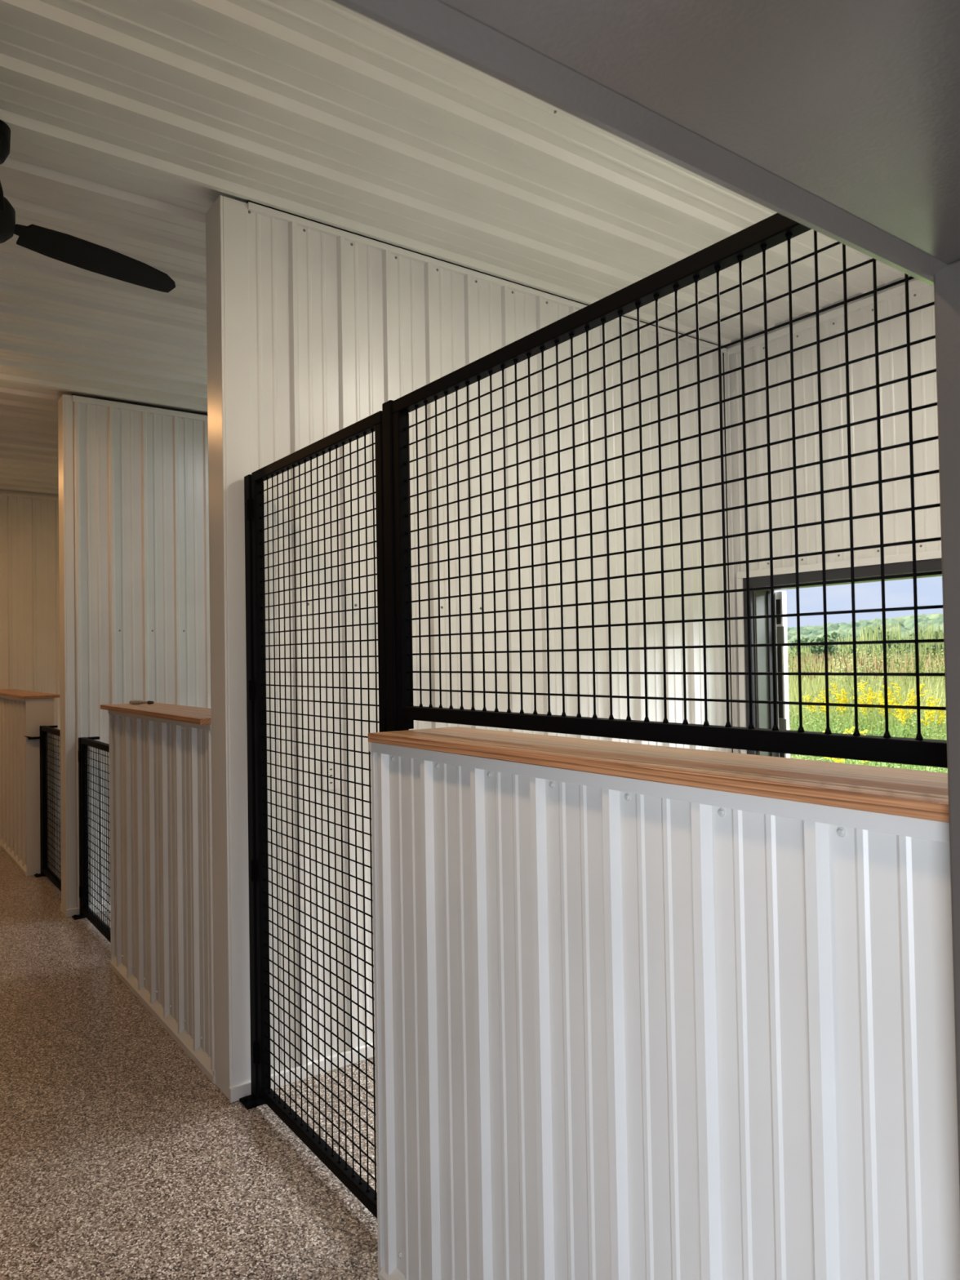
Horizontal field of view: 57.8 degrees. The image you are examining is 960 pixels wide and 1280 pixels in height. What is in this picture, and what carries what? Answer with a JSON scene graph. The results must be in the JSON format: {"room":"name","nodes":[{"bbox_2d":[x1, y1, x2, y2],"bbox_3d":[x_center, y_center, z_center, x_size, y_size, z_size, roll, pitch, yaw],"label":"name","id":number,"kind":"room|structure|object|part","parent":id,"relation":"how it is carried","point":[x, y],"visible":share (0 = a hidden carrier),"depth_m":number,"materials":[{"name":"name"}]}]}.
{"room":"dog kennel","nodes":[
{"label":"dog kennel","id":0,"kind":"room"},
{"bbox_2d":[0,489,60,821],"bbox_3d":[-6.866,0.187,8.467,10.486,3.724,0.224,0,-1,-36],"label":"wall","id":1,"kind":"structure","parent":0,"point":[29,592],"depth_m":9.72,"materials":[{"name":"white paint"}]},
{"bbox_3d":[-6.838,-1.600,8.424,10.086,0.025,0.024,0,-1,-36],"label":"trim","id":2,"kind":"part","parent":1,"relation":"part of","materials":[{"name":"white metal"}]},
{"bbox_2d":[57,394,210,917],"bbox_3d":[-1.660,0.095,7.112,3.228,3.674,0.218,0,-1,-36],"label":"wall","id":3,"kind":"structure","parent":0,"point":[134,575],"depth_m":6.34,"materials":[{"name":"white metal"}]},
{"bbox_3d":[-2.938,0.101,6.183,0.066,3.667,0.180,0,-1,-36],"label":"trim","id":4,"kind":"part","parent":3,"relation":"part of","materials":[{"name":"white metal"}]},
{"bbox_3d":[-1.635,1.904,7.074,3.220,0.054,0.212,0,-1,-36],"label":"trim","id":5,"kind":"part","parent":3,"relation":"part of","materials":[{"name":"white metal"}]},
{"bbox_3d":[-1.670,-1.713,7.169,3.156,0.042,0.208,0,-1,-36],"label":"trim","id":6,"kind":"part","parent":3,"relation":"part of","materials":[{"name":"white metal"}]},
{"bbox_2d":[0,821,379,1279],"bbox_3d":[-2.923,1.929,3.066,10.486,0.120,13.500,0,-1,-36],"label":"floor","id":7,"kind":"structure","parent":0,"point":[121,1158],"depth_m":3.15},
{"bbox_2d":[0,694,55,875],"bbox_3d":[-4.490,1.268,8.399,0.223,1.479,2.659,0,-1,-36],"label":"wall","id":8,"kind":"structure","parent":7,"relation":"on","point":[20,756],"depth_m":7.46,"materials":[{"name":"white paint"}]},
{"bbox_3d":[-4.504,0.542,8.415,0.213,0.027,2.655,0,-1,-36],"label":"cap trim","id":9,"kind":"part","parent":8,"relation":"part of","materials":[{"name":"brown wood"}]},
{"bbox_3d":[-4.564,1.268,8.347,0.026,1.479,2.646,0,-1,-36],"label":"panel","id":10,"kind":"part","parent":8,"relation":"part of","materials":[{"name":"white paint"}]},
{"bbox_3d":[-4.551,1.977,8.319,0.028,0.062,2.631,0,-1,-36],"label":"trim","id":11,"kind":"part","parent":8,"relation":"part of","materials":[{"name":"white metal"}]},
{"bbox_2d":[0,688,59,698],"bbox_3d":[-4.468,0.516,8.412,0.305,0.022,2.660,0,-1,-36],"label":"wooden ledge","id":12,"kind":"object","parent":8,"relation":"on","point":[21,694],"visible":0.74,"depth_m":7.75,"materials":[{"name":"brown wood"}]},
{"bbox_3d":[-3.707,1.232,7.330,0.217,1.479,0.008,0,-1,-36],"label":"panel","id":13,"kind":"part","parent":8,"relation":"part of","materials":[{"name":"white metal"}]},
{"bbox_2d":[23,725,48,877],"bbox_3d":[-3.712,1.347,7.262,0.180,1.247,0.090,0,-1,-36],"label":"post","id":14,"kind":"object","parent":7,"relation":"on","point":[42,874],"visible":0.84,"depth_m":7.28,"materials":[{"name":"black metal"}]},
{"bbox_3d":[-3.669,1.961,7.273,0.100,0.018,0.090,0,-1,-36],"label":"foot plate","id":15,"kind":"part","parent":14,"relation":"part of","materials":[{"name":"black metal"}]},
{"bbox_2d":[41,725,61,891],"bbox_3d":[-3.288,1.313,6.781,0.038,1.220,1.227,0,-1,-36],"label":"gate","id":16,"kind":"object","parent":14,"relation":"attached to","point":[46,730],"visible":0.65,"depth_m":7.05,"materials":[{"name":"black metal"}]},
{"bbox_3d":[-3.298,0.722,6.793,0.038,0.038,1.227,0,-1,-36],"label":"rail","id":17,"kind":"part","parent":16,"relation":"part of","materials":[{"name":"black metal"}]},
{"bbox_3d":[-3.277,1.904,6.769,0.038,0.038,1.227,0,-1,-36],"label":"rail","id":18,"kind":"part","parent":16,"relation":"part of","materials":[{"name":"black metal"}]},
{"bbox_2d":[71,736,99,919],"bbox_3d":[-2.757,1.307,6.087,0.177,1.245,0.091,0,-1,-36],"label":"post","id":19,"kind":"object","parent":7,"relation":"on","point":[80,916],"depth_m":6.06,"materials":[{"name":"black metal"}]},
{"bbox_3d":[-2.778,1.920,6.051,0.100,0.018,0.091,0,-1,-36],"label":"foot plate","id":20,"kind":"part","parent":19,"relation":"part of","materials":[{"name":"black metal"}]},
{"bbox_3d":[-2.728,0.693,6.132,0.075,0.017,0.045,0,-1,-36],"label":"stop bracket","id":21,"kind":"part","parent":19,"relation":"part of","materials":[{"name":"black metal"}]},
{"bbox_2d":[78,737,111,942],"bbox_3d":[-2.426,1.275,5.587,0.053,1.217,1.202,0,-1,-36],"label":"gate","id":22,"kind":"object","parent":19,"relation":"attached to","point":[84,890],"visible":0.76,"depth_m":5.85,"materials":[{"name":"black metal"}]},
{"bbox_3d":[-2.422,0.685,5.593,0.038,0.038,1.174,0,-1,-36],"label":"rail","id":23,"kind":"part","parent":22,"relation":"part of","materials":[{"name":"black metal"}]},
{"bbox_3d":[-2.402,1.864,5.568,0.038,0.038,1.174,0,-1,-36],"label":"rail","id":24,"kind":"part","parent":22,"relation":"part of","materials":[{"name":"black metal"}]},
{"bbox_2d":[107,710,214,1084],"bbox_3d":[-1.557,1.126,4.415,0.217,1.496,1.773,0,-1,-36],"label":"wall","id":25,"kind":"structure","parent":7,"relation":"on","point":[161,808],"depth_m":4.21,"materials":[{"name":"white metal"}]},
{"bbox_3d":[-2.071,1.163,5.122,0.206,1.468,0.020,0,-1,-36],"label":"corner trim","id":26,"kind":"part","parent":25,"relation":"part of","materials":[{"name":"white metal"}]},
{"bbox_2d":[100,702,210,724],"bbox_3d":[-1.565,0.365,4.437,0.310,0.025,1.770,0,-1,-36],"label":"wooden ledge","id":27,"kind":"object","parent":25,"relation":"on","point":[196,715],"visible":0.76,"depth_m":4.32,"materials":[{"name":"brown wood"}]},
{"bbox_2d":[128,699,154,704],"bbox_3d":[-1.942,0.358,4.989,0.154,0.027,0.028,-1,-1,17],"label":"glove","id":28,"kind":"object","parent":27,"relation":"on","point":[136,701],"visible":1,"depth_m":4.98,"materials":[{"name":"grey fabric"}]},
{"bbox_3d":[-1.568,0.392,4.432,0.213,0.028,1.773,0,-1,-36],"label":"cap trim","id":29,"kind":"part","parent":25,"relation":"part of","materials":[{"name":"brown wood"}]},
{"bbox_3d":[-1.615,1.843,4.334,0.028,0.062,1.749,0,-1,-36],"label":"trim","id":30,"kind":"part","parent":25,"relation":"part of","materials":[{"name":"white metal"}]},
{"bbox_2d":[239,474,265,1109],"bbox_3d":[-0.919,0.586,3.500,0.100,2.515,0.093,0,-1,-36],"label":"post","id":31,"kind":"object","parent":7,"relation":"on","point":[253,1100],"visible":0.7,"depth_m":3.50,"materials":[{"name":"black metal"}]},
{"bbox_3d":[-0.897,1.834,3.474,0.100,0.018,0.093,0,-1,-36],"label":"foot plate","id":32,"kind":"part","parent":31,"relation":"part of","materials":[{"name":"black metal"}]},
{"bbox_2d":[246,410,386,1218],"bbox_3d":[-0.591,0.555,3.071,0.053,2.487,1.077,0,-1,-36],"label":"gate","id":33,"kind":"object","parent":31,"relation":"attached to","point":[354,1183],"visible":0.9,"depth_m":3.09,"materials":[{"name":"black metal"}]},
{"bbox_3d":[-0.597,-0.669,3.089,0.038,0.038,1.047,0,-1,-36],"label":"rail","id":34,"kind":"part","parent":33,"relation":"part of","materials":[{"name":"black metal"}]},
{"bbox_3d":[-0.556,1.779,3.038,0.038,0.038,1.047,0,-1,-36],"label":"rail","id":35,"kind":"part","parent":33,"relation":"part of","materials":[{"name":"black metal"}]},
{"bbox_2d":[382,400,408,731],"bbox_3d":[-0.237,0.547,2.606,0.072,2.533,0.082,0,-1,-36],"label":"steel post","id":36,"kind":"object","parent":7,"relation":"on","point":[387,414],"visible":0.1,"depth_m":2.61,"materials":[{"name":"black metal"}]},
{"bbox_2d":[391,213,947,768],"bbox_3d":[0.291,-0.249,1.872,0.038,0.978,1.807,0,-1,-36],"label":"mesh screen","id":37,"kind":"object","parent":36,"relation":"attached to","point":[776,228],"visible":0.88,"depth_m":1.76,"materials":[{"name":"black metal"}]},
{"bbox_3d":[0.283,-0.720,1.882,0.038,0.038,1.807,0,-1,-36],"label":"rail","id":38,"kind":"part","parent":37,"relation":"part of","materials":[{"name":"black metal"}]},
{"bbox_3d":[0.310,0.190,1.847,0.038,0.038,1.769,0,-1,-36],"label":"rail","id":39,"kind":"part","parent":37,"relation":"part of","materials":[{"name":"black metal"}]},
{"bbox_2d":[368,742,959,1279],"bbox_3d":[0.304,1.027,1.822,0.217,1.520,1.790,0,-1,-36],"label":"wall","id":40,"kind":"structure","parent":7,"relation":"on","point":[625,1028],"depth_m":1.65,"materials":[{"name":"white metal"}]},
{"bbox_3d":[-0.214,1.066,2.536,0.206,1.491,0.020,0,-1,-36],"label":"corner trim","id":41,"kind":"part","parent":40,"relation":"part of","materials":[{"name":"white metal"}]},
{"bbox_3d":[0.247,1.756,1.741,0.028,0.062,1.766,0,-1,-36],"label":"trim","id":42,"kind":"part","parent":40,"relation":"part of","materials":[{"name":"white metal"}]},
{"bbox_2d":[368,726,949,822],"bbox_3d":[0.325,0.253,1.849,0.306,0.026,1.768,0,-1,-36],"label":"wooden ledge","id":43,"kind":"object","parent":40,"relation":"on","point":[907,793],"visible":1,"depth_m":1.59,"materials":[{"name":"brown wood"}]},
{"bbox_3d":[0.293,0.282,1.839,0.213,0.030,1.790,0,-1,-36],"label":"cap trim","id":44,"kind":"part","parent":40,"relation":"part of","materials":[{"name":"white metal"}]},
{"bbox_2d":[0,0,904,494],"bbox_3d":[-3.739,-1.862,4.176,10.486,0.186,10.950,0,-1,-36],"label":"ceiling","id":45,"kind":"structure","parent":0,"point":[127,121],"depth_m":3.53,"materials":[{"name":"paint"}]},
{"bbox_2d":[0,120,175,293],"bbox_3d":[-1.619,-1.620,3.033,1.266,0.399,1.250,0,-1,-36],"label":"ceiling fan","id":46,"kind":"object","parent":45,"relation":"hanging from","point":[73,251],"visible":1,"depth_m":3.29,"materials":[{"name":"black"}]},
{"bbox_3d":[-1.589,-1.490,2.681,0.170,0.036,0.650,-1,-1,-19],"label":"blade","id":47,"kind":"part","parent":46,"relation":"part of","materials":[{"name":"black"}]},
{"bbox_3d":[-1.480,-1.478,3.382,0.170,0.036,0.650,-2,-2,41],"label":"blade","id":48,"kind":"part","parent":46,"relation":"part of","materials":[{"name":"black plastic"}]},
{"bbox_2d":[205,195,737,1102],"bbox_3d":[0.220,0.009,4.535,3.228,3.674,0.218,0,-1,-36],"label":"wall","id":49,"kind":"structure","parent":0,"point":[313,326],"depth_m":3.98,"materials":[{"name":"white metal"}]},
{"bbox_3d":[-1.036,0.014,3.622,0.119,3.667,0.180,0,-1,-36],"label":"trim","id":50,"kind":"part","parent":49,"relation":"part of","materials":[{"name":"white metal"}]},
{"bbox_3d":[0.245,1.818,4.497,3.220,0.054,0.212,0,-1,-36],"label":"trim","id":51,"kind":"part","parent":49,"relation":"part of","materials":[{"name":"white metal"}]},
{"bbox_2d":[321,760,338,790],"bbox_3d":[-0.650,0.589,3.777,0.076,0.120,0.013,0,-1,-36],"label":"power outlet","id":52,"kind":"object","parent":49,"relation":"attached to","point":[331,781],"visible":0.83,"depth_m":3.77,"materials":[{"name":"white plastic"}]},
{"bbox_3d":[0.231,-1.807,4.607,3.103,0.027,0.208,0,-1,-36],"label":"trim","id":53,"kind":"part","parent":49,"relation":"part of","materials":[{"name":"white metal"}]},
{"bbox_3d":[1.566,-0.009,5.408,0.023,3.600,0.042,0,-1,-36],"label":"corner trim","id":54,"kind":"part","parent":49,"relation":"part of","materials":[{"name":"white metal"}]},
{"bbox_2d":[726,275,941,755],"bbox_3d":[0.497,0.032,7.079,0.224,3.724,10.750,0,-1,-36],"label":"wall","id":55,"kind":"structure","parent":0,"point":[895,462],"depth_m":4.86,"materials":[{"name":"metal"}]},
{"bbox_3d":[0.386,-1.751,7.058,0.024,0.042,10.750,0,-1,-36],"label":"trim","id":56,"kind":"part","parent":55,"relation":"part of","materials":[{"name":"white metal"}]},
{"bbox_2d":[736,550,942,756],"bbox_3d":[2.336,0.271,4.571,0.241,1.440,2.165,0,-1,-36],"label":"window","id":57,"kind":"structure","parent":55,"relation":"in","point":[931,561],"depth_m":5.32,"materials":[{"name":"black metal"}]},
{"bbox_2d":[774,591,790,758],"bbox_3d":[1.885,0.306,5.431,0.062,1.220,0.092,0,-1,-36],"label":"window frame","id":58,"kind":"structure","parent":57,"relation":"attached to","point":[780,596],"depth_m":5.41,"materials":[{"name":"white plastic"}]},
{"bbox_3d":[-7.854,0.049,1.111,0.220,3.724,10.950,0,-1,-36],"label":"wall","id":59,"kind":"structure","parent":0,"visible":0},
{"bbox_2d":[331,0,959,1195],"bbox_3d":[-1.967,-0.065,-1.042,6.794,3.660,0.530,0,-1,-36],"label":"door frame","id":60,"kind":"structure","parent":59,"relation":"in","point":[840,119],"depth_m":0.79,"materials":[{"name":"grey metal"}]},
{"bbox_3d":[153.078,4.606,235.346,515.264,0.500,600.000,0,-1,-36],"label":"ground","id":61,"kind":"structure","parent":0,"visible":0},
{"bbox_2d":[787,645,817,689],"bbox_3d":[9.920,1.237,27.198,1.367,2.349,1.156,-1,-1,5],"label":"grass","id":62,"kind":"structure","parent":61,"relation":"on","point":[794,648],"depth_m":27.10,"materials":[{"name":"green plant"}]},
{"bbox_2d":[787,636,835,669],"bbox_3d":[25.746,1.365,69.116,3.438,3.312,5.086,0,-1,-36],"label":"bush","id":63,"kind":"object","parent":61,"relation":"on","point":[817,650],"visible":0.3,"depth_m":67.63,"materials":[{"name":"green plant"}]},
{"bbox_2d":[802,689,848,758],"bbox_3d":[5.426,1.498,13.640,0.562,1.405,0.664,0,-1,-35],"label":"plant","id":64,"kind":"object","parent":61,"relation":"on","point":[823,691],"visible":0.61,"depth_m":13.66,"materials":[{"name":"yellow plant"}]},
{"bbox_3d":[5.421,1.498,13.648,0.369,1.405,0.475,0,-1,-36],"label":"stem","id":65,"kind":"part","parent":64,"relation":"part of","materials":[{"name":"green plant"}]},
{"bbox_2d":[818,631,845,648],"bbox_3d":[30.821,1.189,76.635,3.596,3.808,5.260,-1,-1,-2],"label":"tree","id":66,"kind":"object","parent":61,"relation":"on","point":[832,637],"visible":0.06,"depth_m":75.12,"materials":[{"name":"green plant"}]},
{"bbox_2d":[822,726,869,764],"bbox_3d":[4.033,1.732,9.415,0.807,1.555,0.472,0,-2,-45],"label":"plant","id":67,"kind":"object","parent":61,"relation":"on","point":[853,727],"visible":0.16,"depth_m":9.38,"materials":[{"name":"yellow plant"}]},
{"bbox_2d":[829,640,874,666],"bbox_3d":[30.404,1.467,70.283,4.645,2.999,3.246,-1,-1,16],"label":"bush","id":68,"kind":"object","parent":61,"relation":"on","point":[836,646],"visible":0.18,"depth_m":69.75,"materials":[{"name":"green plant"}]},
{"bbox_2d":[828,681,878,764],"bbox_3d":[5.667,1.406,13.063,0.807,1.555,0.472,0,-1,-25],"label":"plant","id":69,"kind":"object","parent":61,"relation":"on","point":[844,699],"visible":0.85,"depth_m":13.10,"materials":[{"name":"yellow plant"}]},
{"bbox_2d":[828,626,883,720],"bbox_3d":[8.721,0.979,20.171,1.278,2.610,1.524,-1,-1,18],"label":"grass","id":70,"kind":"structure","parent":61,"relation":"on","point":[861,648],"depth_m":20.08,"materials":[{"name":"green plant"}]},
{"bbox_3d":[8.660,1.085,20.201,0.633,2.402,1.033,-1,-1,20],"label":"stem","id":71,"kind":"part","parent":70,"relation":"part of","materials":[{"name":"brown plant"}]},
{"bbox_2d":[787,648,947,773],"bbox_3d":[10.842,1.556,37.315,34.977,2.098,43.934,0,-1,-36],"label":"grass","id":72,"kind":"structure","parent":61,"relation":"on","point":[819,685],"depth_m":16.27,"materials":[{"name":"green plant"}]},
{"bbox_2d":[787,654,884,684],"bbox_3d":[9.948,0.659,24.211,3.761,0.529,20.163,-1,-1,19],"label":"spikes","id":73,"kind":"object","parent":72,"relation":"attached to","point":[846,667],"visible":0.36,"depth_m":18.14,"materials":[{"name":"green plant"}]},
{"bbox_2d":[787,650,944,679],"bbox_3d":[11.570,0.832,36.748,30.026,0.602,41.001,0,-1,-36],"label":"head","id":74,"kind":"object","parent":72,"relation":"on","point":[866,654],"visible":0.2,"depth_m":19.11},
{"bbox_2d":[857,692,902,735],"bbox_3d":[6.118,1.478,13.293,0.664,1.405,0.562,-2,-1,26],"label":"plant","id":75,"kind":"object","parent":61,"relation":"on","point":[889,696],"visible":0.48,"depth_m":13.21,"materials":[{"name":"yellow plant"}]},
{"bbox_3d":[6.125,1.478,13.288,0.475,1.405,0.369,-2,-1,25],"label":"stem","id":76,"kind":"part","parent":75,"relation":"part of","materials":[{"name":"green plant"}]},
{"bbox_2d":[856,626,906,650],"bbox_3d":[35.370,0.910,76.689,4.416,4.214,4.381,-1,-1,21],"label":"tree","id":77,"kind":"object","parent":61,"relation":"on","point":[879,633],"visible":0.03,"depth_m":76.58,"materials":[{"name":"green plant"}]},
{"bbox_2d":[856,622,915,704],"bbox_3d":[10.790,0.852,23.239,1.707,2.923,1.431,-2,-1,34],"label":"grass","id":78,"kind":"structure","parent":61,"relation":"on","point":[898,626],"depth_m":23.15,"materials":[{"name":"green plant"}]},
{"bbox_3d":[10.738,0.968,23.178,1.157,2.690,0.709,-2,-1,35],"label":"stem","id":79,"kind":"part","parent":78,"relation":"part of","materials":[{"name":"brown plant"}]},
{"bbox_2d":[871,682,928,765],"bbox_3d":[5.875,1.384,12.192,0.807,1.555,0.472,-1,-1,-21],"label":"plant","id":80,"kind":"object","parent":61,"relation":"on","point":[912,702],"visible":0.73,"depth_m":12.16,"materials":[{"name":"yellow plant"}]},
{"bbox_3d":[5.857,1.388,12.200,0.606,1.548,0.280,-1,-1,-20],"label":"stem","id":81,"kind":"part","parent":80,"relation":"part of","materials":[{"name":"green plant"}]},
{"bbox_2d":[873,629,944,666],"bbox_3d":[32.176,1.022,64.295,4.182,3.578,5.601,0,-1,-36],"label":"tree","id":82,"kind":"object","parent":61,"relation":"on","point":[935,632],"visible":0.14,"depth_m":63.13,"materials":[{"name":"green plant"}]},
{"bbox_2d":[886,616,945,705],"bbox_3d":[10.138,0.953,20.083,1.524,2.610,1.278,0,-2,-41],"label":"grass","id":83,"kind":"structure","parent":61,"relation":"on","point":[902,649],"depth_m":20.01,"materials":[{"name":"green plant"}]},
{"bbox_3d":[10.177,1.055,20.020,1.033,2.402,0.633,0,-2,-39],"label":"stem","id":84,"kind":"part","parent":83,"relation":"part of","materials":[{"name":"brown plant"}]},
{"bbox_2d":[892,696,946,767],"bbox_3d":[5.867,1.447,11.600,0.664,1.405,0.562,-1,-1,19],"label":"plant","id":85,"kind":"object","parent":61,"relation":"on","point":[901,711],"visible":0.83,"depth_m":11.47,"materials":[{"name":"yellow plant"}]},
{"label":"outside","id":86,"kind":"structure","parent":0,"visible":0},
{"bbox_3d":[191.397,-4.900,263.619,220.000,18.990,600.000,0,-1,-36],"label":"hills","id":87,"kind":"object","parent":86,"visible":0},
{"bbox_2d":[786,613,943,647],"bbox_3d":[120.803,-1.891,318.927,178.574,23.279,294.774,0,-1,-36],"label":"forest","id":88,"kind":"object","parent":87,"relation":"on","point":[905,622],"visible":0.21,"depth_m":282.11,"materials":[{"name":"green plant"}]}
]}

